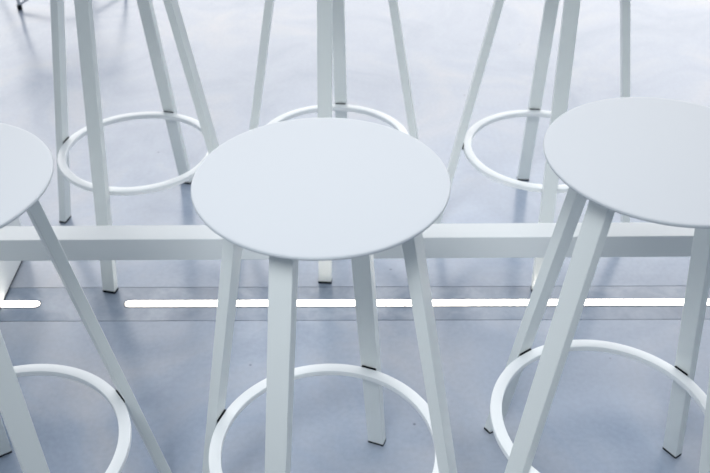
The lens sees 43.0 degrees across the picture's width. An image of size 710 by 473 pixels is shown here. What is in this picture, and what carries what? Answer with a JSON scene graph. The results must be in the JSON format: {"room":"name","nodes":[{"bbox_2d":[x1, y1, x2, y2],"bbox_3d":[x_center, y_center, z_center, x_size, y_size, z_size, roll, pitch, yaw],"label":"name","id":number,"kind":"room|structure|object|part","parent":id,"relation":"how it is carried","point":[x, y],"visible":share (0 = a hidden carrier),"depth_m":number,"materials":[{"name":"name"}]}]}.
{"room":"cafe","nodes":[
{"label":"cafe","id":0,"kind":"room"},
{"bbox_2d":[0,0,709,472],"bbox_3d":[-0.025,-2.132,5.256,18.000,0.050,17.000,0,36,0],"label":"floor","id":1,"kind":"structure","parent":0,"point":[608,412],"depth_m":2.23,"materials":[{"name":"concrete"}]},
{"bbox_2d":[16,0,27,9],"bbox_3d":[-1.260,-1.442,3.535,0.455,0.872,0.579,-19,40,-24],"label":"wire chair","id":2,"kind":"object","parent":1,"relation":"on","point":[19,4],"visible":1,"depth_m":3.50,"materials":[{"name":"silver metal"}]},
{"bbox_2d":[0,123,171,472],"bbox_3d":[-0.545,0.231,1.354,0.378,0.750,0.389,5,36,6],"label":"bar stool","id":3,"kind":"object","parent":1,"relation":"on","point":[26,162],"visible":1,"depth_m":1.23,"materials":[{"name":"white metal"}]},
{"bbox_3d":[-0.642,0.146,1.469,0.031,0.739,0.148,-21,41,-26],"label":"leg","id":4,"kind":"part","parent":3,"relation":"part of","materials":[{"name":"white metal"}]},
{"bbox_3d":[-0.439,0.317,1.235,0.031,0.739,0.148,-24,43,-29],"label":"leg","id":5,"kind":"part","parent":3,"relation":"part of","materials":[{"name":"white metal"}]},
{"bbox_3d":[-0.546,-0.066,1.129,0.325,0.004,0.325,-24,43,-29],"label":"seat","id":6,"kind":"part","parent":3,"relation":"part of","materials":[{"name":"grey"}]},
{"bbox_3d":[-0.404,0.171,1.435,0.148,0.739,0.031,-24,43,-29],"label":"leg","id":7,"kind":"part","parent":3,"relation":"part of","materials":[{"name":"white"}]},
{"bbox_2d":[50,0,218,293],"bbox_3d":[-0.523,-0.315,2.099,0.378,0.750,0.378,-20,41,-25],"label":"bar stool","id":8,"kind":"object","parent":1,"relation":"on","point":[94,130],"visible":0.89,"depth_m":2.06,"materials":[{"name":"white metal"}]},
{"bbox_3d":[-0.696,-0.338,2.130,0.148,0.739,0.031,8,37,10],"label":"leg","id":9,"kind":"part","parent":8,"relation":"part of","materials":[{"name":"white"}]},
{"bbox_3d":[-0.563,-0.213,1.959,0.031,0.739,0.148,8,37,10],"label":"leg","id":10,"kind":"part","parent":8,"relation":"part of","materials":[{"name":"white"}]},
{"bbox_3d":[-0.484,-0.417,2.238,0.031,0.739,0.148,8,37,10],"label":"leg","id":11,"kind":"part","parent":8,"relation":"part of","materials":[{"name":"white"}]},
{"bbox_3d":[-0.350,-0.292,2.067,0.148,0.739,0.031,8,37,10],"label":"leg","id":12,"kind":"part","parent":8,"relation":"part of","materials":[{"name":"white"}]},
{"bbox_2d":[191,117,456,472],"bbox_3d":[-0.043,0.231,1.354,0.378,0.750,0.378,-15,39,-19],"label":"bar stool","id":13,"kind":"object","parent":1,"relation":"on","point":[288,192],"visible":1,"depth_m":1.15,"materials":[{"name":"grey"}]},
{"bbox_3d":[-0.208,0.194,1.404,0.148,0.739,0.031,13,38,17],"label":"leg","id":14,"kind":"part","parent":13,"relation":"part of","materials":[{"name":"white"}]},
{"bbox_3d":[-0.105,0.329,1.220,0.031,0.739,0.148,13,38,17],"label":"leg","id":15,"kind":"part","parent":13,"relation":"part of","materials":[{"name":"white"}]},
{"bbox_3d":[-0.043,-0.070,1.134,0.325,0.004,0.325,13,38,16],"label":"seat","id":16,"kind":"part","parent":13,"relation":"part of","materials":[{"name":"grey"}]},
{"bbox_3d":[0.020,0.133,1.488,0.031,0.739,0.148,13,38,17],"label":"leg","id":17,"kind":"part","parent":13,"relation":"part of","materials":[{"name":"white metal"}]},
{"bbox_3d":[0.123,0.267,1.303,0.148,0.739,0.031,13,38,17],"label":"leg","id":18,"kind":"part","parent":13,"relation":"part of","materials":[{"name":"white"}]},
{"bbox_2d":[249,0,418,283],"bbox_3d":[-0.052,-0.339,2.131,0.378,0.750,0.378,-27,44,-32],"label":"bar stool","id":19,"kind":"object","parent":1,"relation":"on","point":[331,39],"visible":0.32,"depth_m":2.10,"materials":[{"name":"white metal"}]},
{"bbox_3d":[-0.229,-0.347,2.142,0.148,0.739,0.031,3,36,4],"label":"leg","id":20,"kind":"part","parent":19,"relation":"part of","materials":[{"name":"white"}]},
{"bbox_3d":[-0.066,-0.234,1.988,0.031,0.739,0.148,3,36,4],"label":"leg","id":21,"kind":"part","parent":19,"relation":"part of","materials":[{"name":"white"}]},
{"bbox_3d":[-0.039,-0.443,2.274,0.031,0.739,0.148,3,36,4],"label":"leg","id":22,"kind":"part","parent":19,"relation":"part of","materials":[{"name":"white"}]},
{"bbox_3d":[0.124,-0.331,2.120,0.148,0.739,0.031,3,36,4],"label":"leg","id":23,"kind":"part","parent":19,"relation":"part of","materials":[{"name":"white metal"}]},
{"bbox_2d":[0,217,694,306],"bbox_3d":[0.022,0.110,1.900,2.525,0.300,0.680,0,36,0],"label":"rail","id":24,"kind":"object","parent":1,"relation":"on","point":[18,243],"visible":0.52,"depth_m":1.81,"materials":[{"name":"white metal"}]},
{"bbox_3d":[-0.840,0.134,1.907,0.050,0.242,0.680,0,36,0],"label":"panel","id":25,"kind":"part","parent":24,"relation":"part of","materials":[{"name":"white metal"}]},
{"bbox_3d":[0.020,0.010,1.827,2.520,0.052,0.050,0,36,0],"label":"rail","id":26,"kind":"part","parent":24,"relation":"part of","materials":[{"name":"white metal"}]},
{"bbox_2d":[0,286,709,321],"bbox_3d":[-0.007,0.160,2.096,18.000,0.012,0.123,0,36,0],"label":"trim","id":27,"kind":"structure","parent":1,"relation":"on","point":[56,304],"depth_m":2.08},
{"bbox_2d":[0,300,40,307],"bbox_3d":[-0.914,0.157,2.088,0.372,0.002,0.027,0,36,0],"label":"floor light","id":28,"kind":"object","parent":27,"relation":"on","point":[6,303],"visible":1,"depth_m":2.09,"materials":[{"name":"white plastic"}]},
{"bbox_2d":[124,300,217,307],"bbox_3d":[-0.427,0.157,2.088,0.215,0.005,0.026,0,36,0],"label":"floor light","id":29,"kind":"object","parent":27,"relation":"on","point":[130,303],"depth_m":2.09,"materials":[{"name":"white plastic"}]},
{"bbox_2d":[236,300,267,306],"bbox_3d":[-0.238,0.156,2.090,0.073,0.005,0.022,0,36,0],"label":"floor light","id":30,"kind":"object","parent":27,"relation":"on","point":[240,303],"depth_m":2.09,"materials":[{"name":"white plastic"}]},
{"bbox_2d":[297,299,354,306],"bbox_3d":[-0.067,0.155,2.091,0.133,0.005,0.025,0,36,0],"label":"floor light","id":31,"kind":"object","parent":27,"relation":"on","point":[310,302],"depth_m":2.09,"materials":[{"name":"white plastic"}]},
{"bbox_2d":[376,299,411,306],"bbox_3d":[0.090,0.155,2.091,0.081,0.005,0.025,0,36,0],"label":"floor light","id":32,"kind":"object","parent":27,"relation":"on","point":[390,303],"depth_m":2.09,"materials":[{"name":"white plastic"}]},
{"bbox_2d":[432,299,528,306],"bbox_3d":[0.292,0.155,2.091,0.225,0.005,0.026,0,36,0],"label":"floor light","id":33,"kind":"object","parent":27,"relation":"on","point":[436,302],"depth_m":2.09,"materials":[{"name":"white plastic"}]},
{"bbox_2d":[547,299,557,306],"bbox_3d":[0.458,0.155,2.091,0.028,0.005,0.025,0,36,0],"label":"floor light","id":34,"kind":"object","parent":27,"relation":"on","point":[552,302],"depth_m":2.09,"materials":[{"name":"white plastic"}]},
{"bbox_2d":[584,298,683,305],"bbox_3d":[0.649,0.153,2.094,0.236,0.005,0.025,0,36,0],"label":"floor light","id":35,"kind":"object","parent":27,"relation":"on","point":[654,301],"depth_m":2.09,"materials":[{"name":"white plastic"}]},
{"bbox_2d":[433,0,629,290],"bbox_3d":[0.452,-0.320,2.107,0.378,0.750,0.378,-27,44,-32],"label":"bar stool","id":36,"kind":"object","parent":1,"relation":"on","point":[549,189],"visible":0.56,"depth_m":2.07,"materials":[{"name":"white metal"}]},
{"bbox_3d":[0.275,-0.329,2.117,0.148,0.739,0.031,3,36,4],"label":"leg","id":37,"kind":"part","parent":36,"relation":"part of","materials":[{"name":"white"}]},
{"bbox_3d":[0.465,-0.425,2.249,0.031,0.739,0.148,3,36,4],"label":"leg","id":38,"kind":"part","parent":36,"relation":"part of","materials":[{"name":"white"}]},
{"bbox_3d":[0.438,-0.216,1.964,0.031,0.739,0.148,3,36,4],"label":"leg","id":39,"kind":"part","parent":36,"relation":"part of","materials":[{"name":"white metal"}]},
{"bbox_3d":[0.628,-0.313,2.095,0.148,0.739,0.031,3,36,4],"label":"leg","id":40,"kind":"part","parent":36,"relation":"part of","materials":[{"name":"white metal"}]},
{"bbox_2d":[484,97,709,472],"bbox_3d":[0.412,0.194,1.404,0.378,0.750,0.378,6,37,8],"label":"bar stool","id":41,"kind":"object","parent":1,"relation":"on","point":[647,159],"visible":1,"depth_m":1.25,"materials":[{"name":"white"}]},
{"bbox_3d":[0.310,0.108,1.521,0.031,0.739,0.148,-22,42,-28],"label":"leg","id":42,"kind":"part","parent":41,"relation":"part of","materials":[{"name":"white"}]},
{"bbox_3d":[0.267,0.254,1.322,0.148,0.739,0.031,-22,42,-28],"label":"leg","id":43,"kind":"part","parent":41,"relation":"part of","materials":[{"name":"white"}]},
{"bbox_3d":[0.412,-0.106,1.183,0.325,0.004,0.325,-22,42,-28],"label":"seat","id":44,"kind":"part","parent":41,"relation":"part of","materials":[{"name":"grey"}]},
{"bbox_3d":[0.557,0.134,1.485,0.148,0.739,0.031,-22,42,-28],"label":"leg","id":45,"kind":"part","parent":41,"relation":"part of","materials":[{"name":"white metal"}]},
{"bbox_3d":[0.513,0.280,1.286,0.031,0.739,0.148,-22,42,-28],"label":"leg","id":46,"kind":"part","parent":41,"relation":"part of","materials":[{"name":"white"}]}
]}

